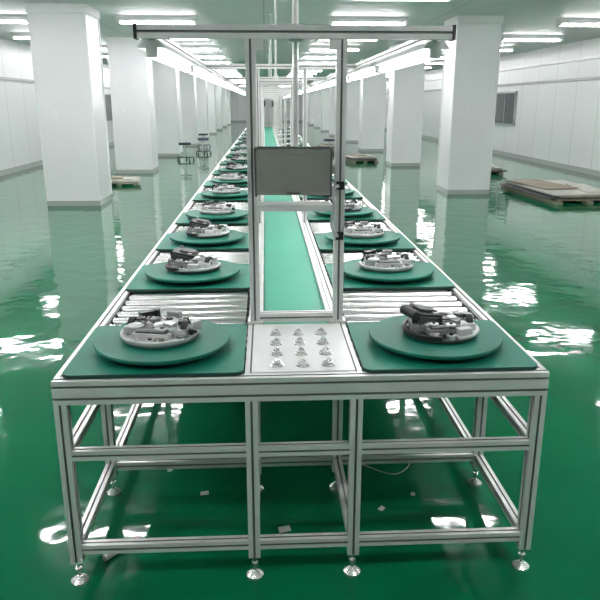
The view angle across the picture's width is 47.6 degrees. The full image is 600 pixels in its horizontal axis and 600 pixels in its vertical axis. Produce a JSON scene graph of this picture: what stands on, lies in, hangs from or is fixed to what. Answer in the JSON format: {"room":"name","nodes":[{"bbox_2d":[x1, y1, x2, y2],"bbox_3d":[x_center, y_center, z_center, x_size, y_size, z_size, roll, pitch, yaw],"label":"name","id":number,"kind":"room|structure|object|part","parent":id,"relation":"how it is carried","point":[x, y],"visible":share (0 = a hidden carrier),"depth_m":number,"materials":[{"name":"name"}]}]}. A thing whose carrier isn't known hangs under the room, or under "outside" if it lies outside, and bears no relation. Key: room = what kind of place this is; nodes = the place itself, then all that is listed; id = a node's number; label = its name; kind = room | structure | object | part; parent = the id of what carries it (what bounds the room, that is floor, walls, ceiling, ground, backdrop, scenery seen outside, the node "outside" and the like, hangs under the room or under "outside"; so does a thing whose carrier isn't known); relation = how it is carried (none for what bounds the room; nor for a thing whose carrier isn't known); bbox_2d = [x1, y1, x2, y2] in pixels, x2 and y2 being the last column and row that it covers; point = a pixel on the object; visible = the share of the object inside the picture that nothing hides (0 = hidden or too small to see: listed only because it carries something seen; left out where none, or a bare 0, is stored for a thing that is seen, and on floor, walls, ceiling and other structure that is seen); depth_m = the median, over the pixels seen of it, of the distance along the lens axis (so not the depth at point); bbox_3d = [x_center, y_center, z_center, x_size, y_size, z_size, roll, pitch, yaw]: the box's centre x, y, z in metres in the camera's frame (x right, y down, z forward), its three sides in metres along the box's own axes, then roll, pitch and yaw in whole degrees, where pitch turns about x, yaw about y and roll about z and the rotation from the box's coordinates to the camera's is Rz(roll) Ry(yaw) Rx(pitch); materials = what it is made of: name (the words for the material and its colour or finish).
{"room":"factory floor","nodes":[
{"label":"factory floor","id":0,"kind":"room"},
{"bbox_2d":[0,38,113,169],"bbox_3d":[-7.524,-7.891,27.556,0.200,3.000,66.000,-1,16,-3],"label":"wall","id":1,"kind":"structure","parent":0,"point":[20,143],"depth_m":16.58,"materials":[{"name":"white paint"}]},
{"bbox_2d":[0,77,109,88],"bbox_3d":[-7.399,-8.498,27.387,0.050,0.060,66.000,-1,16,-3],"label":"trim","id":2,"kind":"structure","parent":1,"relation":"attached to","point":[1,78],"depth_m":16.45,"materials":[{"name":"grey"}]},
{"bbox_2d":[0,142,113,175],"bbox_3d":[-7.415,-6.510,27.962,0.020,0.120,66.000,-1,16,-3],"label":"baseboard","id":3,"kind":"structure","parent":1,"relation":"attached to","point":[37,163],"depth_m":16.66,"materials":[{"name":"grey"}]},
{"bbox_2d":[105,94,112,120],"bbox_3d":[-7.301,-7.265,25.664,0.050,1.000,1.850,-1,16,-3],"label":"window","id":4,"kind":"structure","parent":1,"relation":"in","point":[107,96],"depth_m":26.00,"materials":[{"name":"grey glass"}]},
{"bbox_2d":[230,86,302,119],"bbox_3d":[-2.317,-17.181,59.636,13.500,3.000,0.200,-1,16,-3],"label":"wall","id":5,"kind":"structure","parent":0,"point":[237,100],"depth_m":59.52,"materials":[{"name":"white paint"}]},
{"bbox_2d":[231,120,302,121],"bbox_3d":[-2.312,-15.767,59.931,13.460,0.120,0.020,-1,16,-3],"label":"baseboard","id":6,"kind":"structure","parent":5,"relation":"attached to","point":[231,120],"depth_m":59.79,"materials":[{"name":"grey"}]},
{"bbox_2d":[264,96,279,121],"bbox_3d":[-2.759,-16.728,59.581,2.060,2.160,0.070,-1,16,-3],"label":"door","id":7,"kind":"structure","parent":5,"relation":"in","point":[268,103],"depth_m":59.61,"materials":[{"name":"white metal"}]},
{"bbox_2d":[0,122,599,599],"bbox_3d":[-0.683,-6.448,28.326,13.900,0.200,66.400,-1,16,-3],"label":"floor","id":8,"kind":"structure","parent":0,"point":[532,265],"depth_m":3.43,"materials":[{"name":"green paint"}]},
{"bbox_2d":[25,3,111,205],"bbox_3d":[-3.644,-3.071,10.910,0.880,3.000,0.910,-1,16,-3],"label":"structural column","id":9,"kind":"structure","parent":8,"relation":"on","point":[65,40],"depth_m":10.54,"materials":[{"name":"paint"}]},
{"bbox_2d":[102,536,139,560],"bbox_3d":[-0.656,0.911,2.503,0.042,0.028,0.160,15,22,42],"label":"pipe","id":10,"kind":"object","parent":8,"relation":"on","point":[105,557],"visible":0.36,"depth_m":2.45,"materials":[{"name":"grey metal"}]},
{"bbox_2d":[111,176,140,185],"bbox_3d":[-3.662,-2.437,13.889,0.800,0.126,0.848,-4,17,-14],"label":"boards","id":11,"kind":"object","parent":8,"relation":"on","point":[118,180],"visible":0.7,"depth_m":13.62,"materials":[{"name":"beige wood"}]},
{"bbox_2d":[106,37,157,172],"bbox_3d":[-3.906,-4.543,15.995,0.880,3.000,0.910,-1,16,-3],"label":"structural column","id":12,"kind":"structure","parent":8,"relation":"on","point":[130,70],"depth_m":15.62,"materials":[{"name":"paint"}]},
{"bbox_2d":[152,59,182,155],"bbox_3d":[-4.167,-6.016,21.079,0.880,3.000,0.910,-1,16,-3],"label":"structural column","id":13,"kind":"structure","parent":8,"relation":"on","point":[167,95],"depth_m":20.75,"materials":[{"name":"paint"}]},
{"bbox_2d":[177,142,194,160],"bbox_3d":[-3.265,-4.249,19.455,0.469,0.510,0.516,-6,17,-19],"label":"stool","id":14,"kind":"object","parent":8,"relation":"on","point":[181,143],"visible":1,"depth_m":19.38,"materials":[{"name":"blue metal"}]},
{"bbox_2d":[179,69,198,145],"bbox_3d":[-4.429,-7.488,26.164,0.880,3.000,0.910,-1,16,-3],"label":"structural column","id":15,"kind":"structure","parent":8,"relation":"on","point":[188,92],"depth_m":25.84,"materials":[{"name":"paint"}]},
{"bbox_2d":[196,76,208,137],"bbox_3d":[-4.691,-8.961,31.249,0.880,3.000,0.910,-1,16,-3],"label":"structural column","id":16,"kind":"structure","parent":8,"relation":"on","point":[201,84],"depth_m":30.92,"materials":[{"name":"paint"}]},
{"bbox_2d":[196,138,211,154],"bbox_3d":[-3.089,-4.948,21.867,0.469,0.510,0.516,-6,17,-19],"label":"stool","id":17,"kind":"object","parent":8,"relation":"on","point":[200,139],"visible":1,"depth_m":21.80,"materials":[{"name":"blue metal"}]},
{"bbox_2d":[197,133,210,146],"bbox_3d":[-3.562,-5.916,25.211,0.469,0.510,0.516,-6,17,-19],"label":"stool","id":18,"kind":"object","parent":8,"relation":"on","point":[201,134],"visible":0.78,"depth_m":25.14,"materials":[{"name":"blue metal"}]},
{"bbox_2d":[200,491,208,494],"bbox_3d":[-0.403,0.815,2.873,0.035,0.005,0.028,-2,16,-7],"label":"paper scrap","id":19,"kind":"object","parent":8,"relation":"on","point":[203,492],"visible":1,"depth_m":2.87,"materials":[{"name":"grey"}]},
{"bbox_2d":[207,81,216,133],"bbox_3d":[-4.952,-10.433,36.333,0.880,3.000,0.910,-1,16,-3],"label":"structural column","id":20,"kind":"structure","parent":8,"relation":"on","point":[210,85],"depth_m":36.03,"materials":[{"name":"paint"}]},
{"bbox_2d":[215,84,222,129],"bbox_3d":[-5.214,-11.905,41.418,0.880,3.000,0.910,-1,16,-3],"label":"structural column","id":21,"kind":"structure","parent":8,"relation":"on","point":[217,87],"depth_m":41.11,"materials":[{"name":"paint"}]},
{"bbox_2d":[221,86,226,126],"bbox_3d":[-5.476,-13.378,46.503,0.880,3.000,0.910,-1,16,-3],"label":"structural column","id":22,"kind":"structure","parent":8,"relation":"on","point":[223,89],"depth_m":46.20,"materials":[{"name":"paint"}]},
{"bbox_2d":[226,88,230,124],"bbox_3d":[-5.737,-14.850,51.587,0.880,3.000,0.910,-1,16,-3],"label":"structural column","id":23,"kind":"structure","parent":8,"relation":"on","point":[227,89],"depth_m":51.28,"materials":[{"name":"paint"}]},
{"bbox_2d":[278,525,290,532],"bbox_3d":[-0.060,0.884,2.630,0.046,0.006,0.037,-4,17,-12],"label":"paper scrap","id":24,"kind":"object","parent":8,"relation":"on","point":[287,528],"visible":1,"depth_m":2.63,"materials":[{"name":"grey"}]},
{"bbox_2d":[51,127,549,586],"bbox_3d":[-0.578,-2.740,13.765,1.605,0.776,24.010,-1,16,-3],"label":"conveyor","id":25,"kind":"object","parent":8,"relation":"on","point":[319,360],"visible":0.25,"depth_m":2.34,"materials":[{"name":"metal"}]},
{"bbox_2d":[62,318,246,378],"bbox_3d":[-0.480,0.154,2.386,0.575,0.046,0.500,-1,16,-3],"label":"pallet","id":26,"kind":"object","parent":25,"relation":"on","point":[217,349],"visible":0.64,"depth_m":2.24,"materials":[{"name":"teal plastic"}]},
{"bbox_2d":[120,308,201,348],"bbox_3d":[-0.490,0.095,2.376,0.267,0.072,0.268,15,22,41],"label":"chassis","id":27,"kind":"object","parent":26,"relation":"on","point":[150,330],"visible":1,"depth_m":2.33,"materials":[{"name":"grey plastic"}]},
{"bbox_2d":[126,260,249,291],"bbox_3d":[-0.530,-0.132,3.374,0.575,0.046,0.500,-1,16,-3],"label":"pallet","id":28,"kind":"object","parent":25,"relation":"on","point":[230,276],"visible":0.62,"depth_m":3.23,"materials":[{"name":"teal plastic"}]},
{"bbox_2d":[165,245,220,273],"bbox_3d":[-0.530,-0.205,3.364,0.283,0.099,0.278,7,18,23],"label":"chassis","id":29,"kind":"object","parent":28,"relation":"on","point":[183,260],"visible":1,"depth_m":3.31,"materials":[{"name":"plastic"}]},
{"bbox_2d":[156,229,248,250],"bbox_3d":[-0.575,-0.382,4.238,0.575,0.046,0.500,-1,16,-3],"label":"pallet","id":30,"kind":"object","parent":25,"relation":"on","point":[235,240],"visible":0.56,"depth_m":4.09,"materials":[{"name":"teal plastic"}]},
{"bbox_2d":[186,217,229,237],"bbox_3d":[-0.575,-0.455,4.227,0.283,0.099,0.278,6,17,20],"label":"chassis","id":31,"kind":"object","parent":30,"relation":"on","point":[199,228],"visible":1,"depth_m":4.17,"materials":[{"name":"plastic"}]},
{"bbox_2d":[175,209,247,224],"bbox_3d":[-0.619,-0.632,5.101,0.575,0.046,0.500,-1,16,-3],"label":"pallet","id":32,"kind":"object","parent":25,"relation":"on","point":[240,216],"visible":0.63,"depth_m":4.96,"materials":[{"name":"teal plastic"}]},
{"bbox_2d":[199,201,235,214],"bbox_3d":[-0.619,-0.691,5.091,0.267,0.072,0.268,11,20,34],"label":"chassis","id":33,"kind":"object","parent":32,"relation":"on","point":[209,208],"visible":1,"depth_m":5.04,"materials":[{"name":"grey plastic"}]},
{"bbox_2d":[192,190,247,200],"bbox_3d":[-0.679,-0.966,6.252,0.575,0.046,0.500,-1,16,-3],"label":"pallet","id":34,"kind":"object","parent":25,"relation":"on","point":[242,195],"visible":0.56,"depth_m":6.10,"materials":[{"name":"teal plastic"}]},
{"bbox_2d":[211,184,240,193],"bbox_3d":[-0.677,-1.025,6.243,0.267,0.072,0.268,2,16,8],"label":"chassis","id":35,"kind":"object","parent":34,"relation":"on","point":[224,188],"visible":1,"depth_m":6.18,"materials":[{"name":"grey metal"}]},
{"bbox_2d":[203,178,247,186],"bbox_3d":[-0.733,-1.271,7.308,0.575,0.046,0.500,-1,16,-3],"label":"pallet","id":36,"kind":"object","parent":25,"relation":"on","point":[209,183],"visible":0.56,"depth_m":7.15,"materials":[{"name":"teal plastic"}]},
{"bbox_2d":[219,172,244,180],"bbox_3d":[-0.733,-1.330,7.298,0.268,0.072,0.267,-14,21,-40],"label":"chassis","id":37,"kind":"object","parent":36,"relation":"on","point":[228,176],"visible":1,"depth_m":7.24,"materials":[{"name":"grey metal"}]},
{"bbox_2d":[212,168,246,174],"bbox_3d":[-0.792,-1.605,8.459,0.575,0.046,0.500,-1,16,-3],"label":"pallet","id":38,"kind":"object","parent":25,"relation":"on","point":[220,171],"visible":0.59,"depth_m":8.28,"materials":[{"name":"teal plastic"}]},
{"bbox_2d":[225,160,246,169],"bbox_3d":[-0.792,-1.678,8.449,0.283,0.099,0.278,4,17,12],"label":"chassis","id":39,"kind":"object","parent":38,"relation":"on","point":[230,165],"visible":1,"depth_m":8.39,"materials":[{"name":"metal"}]},
{"bbox_2d":[219,159,246,164],"bbox_3d":[-0.861,-1.994,9.802,0.575,0.046,0.500,-1,16,-3],"label":"pallet","id":40,"kind":"object","parent":25,"relation":"on","point":[224,162],"visible":0.5,"depth_m":9.64,"materials":[{"name":"teal plastic"}]},
{"bbox_2d":[231,153,246,160],"bbox_3d":[-0.861,-2.067,9.792,0.282,0.099,0.278,7,18,23],"label":"chassis","id":41,"kind":"object","parent":40,"relation":"on","point":[236,157],"visible":0.98,"depth_m":9.72,"materials":[{"name":"metal"}]},
{"bbox_2d":[225,152,246,156],"bbox_3d":[-0.930,-2.383,11.145,0.575,0.046,0.500,-1,16,-3],"label":"pallet","id":42,"kind":"object","parent":25,"relation":"on","point":[229,154],"visible":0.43,"depth_m":11.02,"materials":[{"name":"teal"}]},
{"bbox_2d":[235,149,246,153],"bbox_3d":[-0.929,-2.442,11.136,0.267,0.072,0.268,0,16,0],"label":"chassis","id":43,"kind":"object","parent":42,"relation":"on","point":[239,151],"visible":0.81,"depth_m":11.05,"materials":[{"name":"grey metal"}]},
{"bbox_2d":[230,147,246,150],"bbox_3d":[-1.009,-2.827,12.680,0.575,0.046,0.500,-1,16,-3],"label":"pallet","id":44,"kind":"object","parent":25,"relation":"on","point":[233,148],"visible":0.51,"depth_m":12.56,"materials":[{"name":"teal"}]},
{"bbox_2d":[239,143,246,146],"bbox_3d":[-1.008,-2.886,12.671,0.267,0.072,0.268,2,16,8],"label":"chassis","id":45,"kind":"object","parent":44,"relation":"on","point":[240,144],"visible":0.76,"depth_m":12.60,"materials":[{"name":"grey metal"}]},
{"bbox_2d":[132,0,456,323],"bbox_3d":[-0.542,-3.967,12.655,1.150,2.247,21.460,-1,16,-3],"label":"gantry","id":46,"kind":"object","parent":25,"relation":"on","point":[424,44],"visible":0.95,"depth_m":2.55,"materials":[{"name":"metal"}]},
{"bbox_2d":[254,146,333,196],"bbox_3d":[-0.018,-0.477,2.514,0.292,0.181,0.122,0,16,1],"label":"monitor","id":47,"kind":"object","parent":46,"relation":"attached to","point":[278,170],"visible":1,"depth_m":2.46,"materials":[{"name":"grey plastic"}]},
{"bbox_2d":[257,200,332,211],"bbox_3d":[-0.020,-0.346,2.496,0.270,0.024,0.116,-1,16,-3],"label":"crossbar","id":48,"kind":"object","parent":46,"relation":"attached to","point":[263,206],"visible":1,"depth_m":2.44,"materials":[{"name":"metal"}]},
{"bbox_2d":[330,181,344,239],"bbox_3d":[0.135,-0.330,2.542,0.032,0.220,0.079,12,20,36],"label":"flexible hose","id":49,"kind":"object","parent":46,"relation":"attached to","point":[339,185],"visible":0.97,"depth_m":2.53,"materials":[{"name":"plastic"}]},
{"bbox_3d":[0.000,0.155,2.432,0.336,0.034,0.490,-1,16,-3],"label":"ball transfer plate","id":50,"kind":"part","parent":25,"relation":"part of","materials":[{"name":"silver metal"}]},
{"bbox_2d":[299,188,362,198],"bbox_3d":[0.277,-1.007,6.394,0.575,0.046,0.500,-1,16,-3],"label":"pallet","id":51,"kind":"object","parent":25,"relation":"on","point":[349,193],"visible":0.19,"depth_m":6.23,"materials":[{"name":"teal plastic"}]},
{"bbox_2d":[307,206,384,220],"bbox_3d":[0.337,-0.673,5.243,0.575,0.046,0.500,-1,16,-3],"label":"pallet","id":52,"kind":"object","parent":25,"relation":"on","point":[365,213],"visible":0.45,"depth_m":5.09,"materials":[{"name":"teal plastic"}]},
{"bbox_2d":[325,197,360,211],"bbox_3d":[0.336,-0.746,5.232,0.282,0.099,0.278,-10,19,-31],"label":"chassis","id":53,"kind":"object","parent":52,"relation":"on","point":[350,205],"visible":0.35,"depth_m":5.17,"materials":[{"name":"metal"}]},
{"bbox_2d":[314,230,415,250],"bbox_3d":[0.388,-0.382,4.235,0.575,0.046,0.500,-1,16,-3],"label":"pallet","id":54,"kind":"object","parent":25,"relation":"on","point":[389,240],"visible":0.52,"depth_m":4.09,"materials":[{"name":"teal plastic"}]},
{"bbox_2d":[344,221,383,237],"bbox_3d":[0.389,-0.441,4.226,0.267,0.072,0.268,9,19,30],"label":"chassis","id":55,"kind":"object","parent":54,"relation":"on","point":[352,230],"visible":0.98,"depth_m":4.17,"materials":[{"name":"grey plastic"}]},
{"bbox_2d":[325,259,454,289],"bbox_3d":[0.431,-0.140,3.401,0.575,0.046,0.500,-1,16,-3],"label":"pallet","id":56,"kind":"object","parent":25,"relation":"on","point":[423,275],"visible":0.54,"depth_m":3.25,"materials":[{"name":"teal plastic"}]},
{"bbox_2d":[359,249,412,272],"bbox_3d":[0.432,-0.199,3.391,0.267,0.072,0.268,9,18,28],"label":"chassis","id":57,"kind":"object","parent":56,"relation":"on","point":[385,262],"visible":1,"depth_m":3.34,"materials":[{"name":"grey plastic"}]},
{"bbox_2d":[347,315,536,372],"bbox_3d":[0.481,0.141,2.432,0.575,0.046,0.500,-1,16,-3],"label":"pallet","id":58,"kind":"object","parent":25,"relation":"on","point":[383,346],"visible":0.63,"depth_m":2.29,"materials":[{"name":"teal plastic"}]},
{"bbox_2d":[400,302,479,343],"bbox_3d":[0.501,0.067,2.422,0.282,0.099,0.278,-1,16,-3],"label":"chassis","id":59,"kind":"object","parent":58,"relation":"on","point":[423,322],"visible":1,"depth_m":2.38,"materials":[{"name":"plastic"}]},
{"bbox_2d":[307,92,308,122],"bbox_3d":[0.772,-16.137,56.032,0.800,3.000,0.860,-1,16,-3],"label":"structural column","id":60,"kind":"structure","parent":8,"relation":"on","point":[307,92],"depth_m":55.71,"materials":[{"name":"paint"}]},
{"bbox_2d":[309,91,313,124],"bbox_3d":[1.054,-14.554,50.563,0.800,3.000,0.860,-1,16,-3],"label":"structural column","id":61,"kind":"structure","parent":8,"relation":"on","point":[311,93],"depth_m":50.23,"materials":[{"name":"paint"}]},
{"bbox_2d":[314,80,320,127],"bbox_3d":[1.335,-12.970,45.095,0.800,3.000,0.860,-1,16,-3],"label":"structural column","id":62,"kind":"structure","parent":8,"relation":"on","point":[317,93],"depth_m":44.81,"materials":[{"name":"paint"}]},
{"bbox_2d":[320,86,329,130],"bbox_3d":[1.616,-11.387,39.627,0.800,3.000,0.860,-1,16,-3],"label":"structural column","id":63,"kind":"structure","parent":8,"relation":"on","point":[325,92],"depth_m":39.36,"materials":[{"name":"paint"}]},
{"bbox_2d":[317,143,334,151],"bbox_3d":[1.073,-5.285,23.537,0.828,0.230,1.068,-2,16,-8],"label":"boards","id":64,"kind":"object","parent":8,"relation":"on","point":[320,144],"visible":0.21,"depth_m":23.33,"materials":[{"name":"wood"}]},
{"bbox_2d":[324,139,334,155],"bbox_3d":[0.941,-4.808,21.386,0.469,0.510,0.516,-6,17,-19],"label":"stool","id":65,"kind":"object","parent":8,"relation":"on","point":[329,140],"visible":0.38,"depth_m":21.20,"materials":[{"name":"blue metal"}]},
{"bbox_2d":[329,73,334,135],"bbox_3d":[1.898,-9.803,34.158,0.800,3.000,0.860,-1,16,-3],"label":"structural column","id":66,"kind":"structure","parent":8,"relation":"on","point":[332,88],"depth_m":33.98,"materials":[{"name":"paint"}]},
{"bbox_2d":[346,79,359,141],"bbox_3d":[2.179,-8.220,28.690,0.800,3.000,0.860,-1,16,-3],"label":"structural column","id":67,"kind":"structure","parent":8,"relation":"on","point":[353,87],"depth_m":28.38,"materials":[{"name":"paint"}]},
{"bbox_2d":[346,154,377,162],"bbox_3d":[1.706,-4.014,19.240,0.799,0.178,1.017,-2,16,-8],"label":"pallet","id":68,"kind":"object","parent":8,"relation":"on","point":[352,158],"visible":0.92,"depth_m":18.84,"materials":[{"name":"wood"}]},
{"bbox_2d":[358,58,385,150],"bbox_3d":[2.461,-6.636,23.221,0.800,3.000,0.860,-1,16,-3],"label":"structural column","id":69,"kind":"structure","parent":8,"relation":"on","point":[372,96],"depth_m":22.93,"materials":[{"name":"paint"}]},
{"bbox_2d":[362,463,409,474],"bbox_3d":[0.415,0.748,3.106,0.211,0.005,0.164,-14,21,-40],"label":"power cable","id":70,"kind":"object","parent":8,"relation":"on","point":[409,463],"visible":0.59,"depth_m":3.04,"materials":[{"name":"grey plastic"}]},
{"bbox_2d":[386,44,424,165],"bbox_3d":[2.742,-5.053,17.753,0.800,3.000,0.860,-1,16,-3],"label":"structural column","id":71,"kind":"structure","parent":8,"relation":"on","point":[405,84],"depth_m":17.48,"materials":[{"name":"paint"}]},
{"bbox_2d":[436,15,503,193],"bbox_3d":[3.023,-3.469,12.285,0.800,3.000,0.860,-1,16,-3],"label":"structural column","id":72,"kind":"structure","parent":8,"relation":"on","point":[470,73],"depth_m":11.95,"materials":[{"name":"paint"}]},
{"bbox_2d":[491,164,506,174],"bbox_3d":[4.164,-3.185,16.376,1.169,0.178,1.680,0,16,0],"label":"boards","id":73,"kind":"object","parent":8,"relation":"on","point":[494,169],"visible":0.2,"depth_m":15.69,"materials":[{"name":"wood"}]},
{"bbox_2d":[500,179,599,204],"bbox_3d":[4.607,-1.968,12.176,1.310,0.178,2.400,-2,16,-5],"label":"boards","id":74,"kind":"object","parent":8,"relation":"on","point":[555,192],"visible":1,"depth_m":11.71,"materials":[{"name":"wood"}]},
{"bbox_2d":[0,0,599,82],"bbox_3d":[-0.683,-9.522,27.436,13.900,0.200,66.400,-1,16,-3],"label":"ceiling","id":75,"kind":"structure","parent":0,"point":[521,17],"depth_m":11.44,"materials":[{"name":"white paint"}]},
{"bbox_2d":[0,14,27,22],"bbox_3d":[-5.212,-4.710,11.397,1.340,0.121,0.240,-1,16,-3],"label":"ceiling lamp","id":76,"kind":"object","parent":75,"relation":"attached to","point":[4,18],"depth_m":11.32,"materials":[{"name":"white plastic"}]},
{"bbox_2d":[10,32,29,38],"bbox_3d":[-5.360,-5.544,14.275,1.340,0.121,0.240,-1,16,-3],"label":"ceiling lamp","id":77,"kind":"object","parent":75,"relation":"attached to","point":[14,35],"depth_m":14.16,"materials":[{"name":"white plastic"}]},
{"bbox_2d":[101,44,106,49],"bbox_3d":[-5.508,-6.377,17.153,1.340,0.121,0.240,-1,16,-3],"label":"ceiling lamp","id":78,"kind":"object","parent":75,"relation":"attached to","point":[103,46],"depth_m":17.09,"materials":[{"name":"white plastic"}]},
{"bbox_2d":[116,15,197,23],"bbox_3d":[-2.415,-4.749,11.530,1.340,0.121,0.240,-1,16,-3],"label":"ceiling lamp","id":79,"kind":"object","parent":75,"relation":"attached to","point":[121,19],"depth_m":11.44,"materials":[{"name":"white plastic"}]},
{"bbox_2d":[170,39,210,39],"bbox_3d":[-2.563,-5.582,14.408,1.340,0.121,0.240,-1,16,-3],"label":"ceiling lamp","id":80,"kind":"object","parent":75,"relation":"attached to","point":[170,39],"depth_m":14.45,"materials":[{"name":"white plastic"}]},
{"bbox_2d":[179,45,219,49],"bbox_3d":[-2.711,-6.416,17.286,1.340,0.121,0.240,-1,16,-3],"label":"ceiling lamp","id":81,"kind":"object","parent":75,"relation":"attached to","point":[187,47],"depth_m":17.20,"materials":[{"name":"white plastic"}]},
{"bbox_2d":[191,53,225,57],"bbox_3d":[-2.859,-7.249,20.164,1.340,0.121,0.240,-1,16,-3],"label":"ceiling lamp","id":82,"kind":"object","parent":75,"relation":"attached to","point":[199,55],"depth_m":20.08,"materials":[{"name":"white plastic"}]},
{"bbox_2d":[200,59,230,63],"bbox_3d":[-3.007,-8.083,23.042,1.340,0.121,0.240,-1,16,-3],"label":"ceiling lamp","id":83,"kind":"object","parent":75,"relation":"attached to","point":[204,60],"depth_m":22.94,"materials":[{"name":"white plastic"}]},
{"bbox_2d":[215,69,237,70],"bbox_3d":[-3.304,-9.750,28.799,1.340,0.121,0.240,-1,16,-3],"label":"ceiling lamp","id":84,"kind":"object","parent":75,"relation":"attached to","point":[215,69],"depth_m":28.72,"materials":[{"name":"white plastic"}]},
{"bbox_2d":[218,71,239,73],"bbox_3d":[-3.452,-10.583,31.677,1.340,0.121,0.240,-1,16,-3],"label":"ceiling lamp","id":85,"kind":"object","parent":75,"relation":"attached to","point":[222,72],"depth_m":31.57,"materials":[{"name":"white plastic"}]},
{"bbox_2d":[222,74,241,76],"bbox_3d":[-3.600,-11.416,34.555,1.340,0.121,0.240,-1,16,-3],"label":"ceiling lamp","id":86,"kind":"object","parent":75,"relation":"attached to","point":[226,75],"depth_m":34.48,"materials":[{"name":"white plastic"}]},
{"bbox_2d":[287,74,312,76],"bbox_3d":[-0.004,-11.466,34.725,1.340,0.121,0.240,-1,16,-3],"label":"ceiling lamp","id":87,"kind":"object","parent":75,"relation":"attached to","point":[288,75],"depth_m":34.64,"materials":[{"name":"white plastic"}]},
{"bbox_2d":[289,71,317,73],"bbox_3d":[0.144,-10.632,31.847,1.340,0.121,0.240,-1,16,-3],"label":"ceiling lamp","id":88,"kind":"object","parent":75,"relation":"attached to","point":[290,72],"depth_m":31.76,"materials":[{"name":"white plastic"}]},
{"bbox_2d":[291,69,322,71],"bbox_3d":[0.292,-9.799,28.969,1.340,0.121,0.240,-1,16,-3],"label":"ceiling lamp","id":89,"kind":"object","parent":75,"relation":"attached to","point":[299,70],"depth_m":28.91,"materials":[{"name":"white plastic"}]},
{"bbox_2d":[298,60,335,63],"bbox_3d":[0.588,-8.132,23.213,1.340,0.121,0.240,-1,16,-3],"label":"ceiling lamp","id":90,"kind":"object","parent":75,"relation":"attached to","point":[299,61],"depth_m":23.13,"materials":[{"name":"white plastic"}]},
{"bbox_2d":[302,53,335,57],"bbox_3d":[0.736,-7.299,20.335,1.340,0.121,0.240,-1,16,-3],"label":"ceiling lamp","id":91,"kind":"object","parent":75,"relation":"attached to","point":[304,55],"depth_m":20.23,"materials":[{"name":"white plastic"}]},
{"bbox_2d":[308,45,360,50],"bbox_3d":[0.884,-6.465,17.457,1.340,0.121,0.240,-1,16,-3],"label":"ceiling lamp","id":92,"kind":"object","parent":75,"relation":"attached to","point":[310,47],"depth_m":17.37,"materials":[{"name":"white plastic"}]},
{"bbox_2d":[329,16,408,24],"bbox_3d":[1.181,-4.798,11.701,1.340,0.121,0.240,-1,16,-3],"label":"ceiling lamp","id":93,"kind":"object","parent":75,"relation":"attached to","point":[333,20],"depth_m":11.61,"materials":[{"name":"white plastic"}]},
{"bbox_2d":[425,60,442,63],"bbox_3d":[4.583,-8.187,23.403,1.340,0.121,0.240,-1,16,-3],"label":"ceiling lamp","id":94,"kind":"object","parent":75,"relation":"attached to","point":[431,61],"depth_m":23.32,"materials":[{"name":"white plastic"}]},
{"bbox_2d":[500,46,514,50],"bbox_3d":[4.880,-6.520,17.647,1.340,0.121,0.240,-1,16,-3],"label":"ceiling lamp","id":95,"kind":"object","parent":75,"relation":"attached to","point":[503,48],"depth_m":17.57,"materials":[{"name":"white plastic"}]},
{"bbox_2d":[501,34,563,41],"bbox_3d":[5.028,-5.687,14.768,1.340,0.121,0.240,-1,16,-3],"label":"ceiling lamp","id":96,"kind":"object","parent":75,"relation":"attached to","point":[558,38],"depth_m":14.68,"materials":[{"name":"white plastic"}]},
{"bbox_2d":[556,18,599,26],"bbox_3d":[5.176,-4.853,11.890,1.340,0.121,0.240,-1,16,-3],"label":"ceiling lamp","id":97,"kind":"object","parent":75,"relation":"attached to","point":[561,21],"depth_m":11.79,"materials":[{"name":"white plastic"}]},
{"bbox_2d":[348,40,378,40],"bbox_3d":[1.033,-5.632,14.579,1.340,0.121,0.240,-1,16,-3],"label":"ceiling lamp","id":98,"kind":"object","parent":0,"point":[348,40],"depth_m":14.65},
{"bbox_2d":[385,37,599,170],"bbox_3d":[6.159,-8.079,28.206,0.200,3.000,66.000,-1,16,-3],"label":"wall","id":99,"kind":"structure","parent":0,"point":[559,122],"depth_m":17.86,"materials":[{"name":"white paint"}]},
{"bbox_2d":[385,127,599,176],"bbox_3d":[6.049,-6.695,28.601,0.020,0.120,66.000,-1,16,-3],"label":"baseboard","id":100,"kind":"structure","parent":99,"relation":"attached to","point":[527,158],"depth_m":18.21,"materials":[{"name":"grey"}]},
{"bbox_2d":[386,55,599,86],"bbox_3d":[6.029,-9.120,27.898,0.060,0.070,66.000,-1,16,-3],"label":"trim","id":101,"kind":"structure","parent":99,"relation":"attached to","point":[593,56],"depth_m":17.86,"materials":[{"name":"white paint"}]},
{"bbox_2d":[386,76,599,93],"bbox_3d":[6.034,-8.683,28.024,0.050,0.060,66.000,-1,16,-3],"label":"trim","id":102,"kind":"structure","parent":99,"relation":"attached to","point":[596,77],"depth_m":17.90,"materials":[{"name":"grey paint"}]},
{"bbox_2d":[495,91,517,125],"bbox_3d":[6.394,-5.978,21.217,0.050,1.000,1.850,-1,16,-3],"label":"window","id":103,"kind":"structure","parent":99,"relation":"in","point":[506,102],"depth_m":21.09,"materials":[{"name":"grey glass"}]}
]}

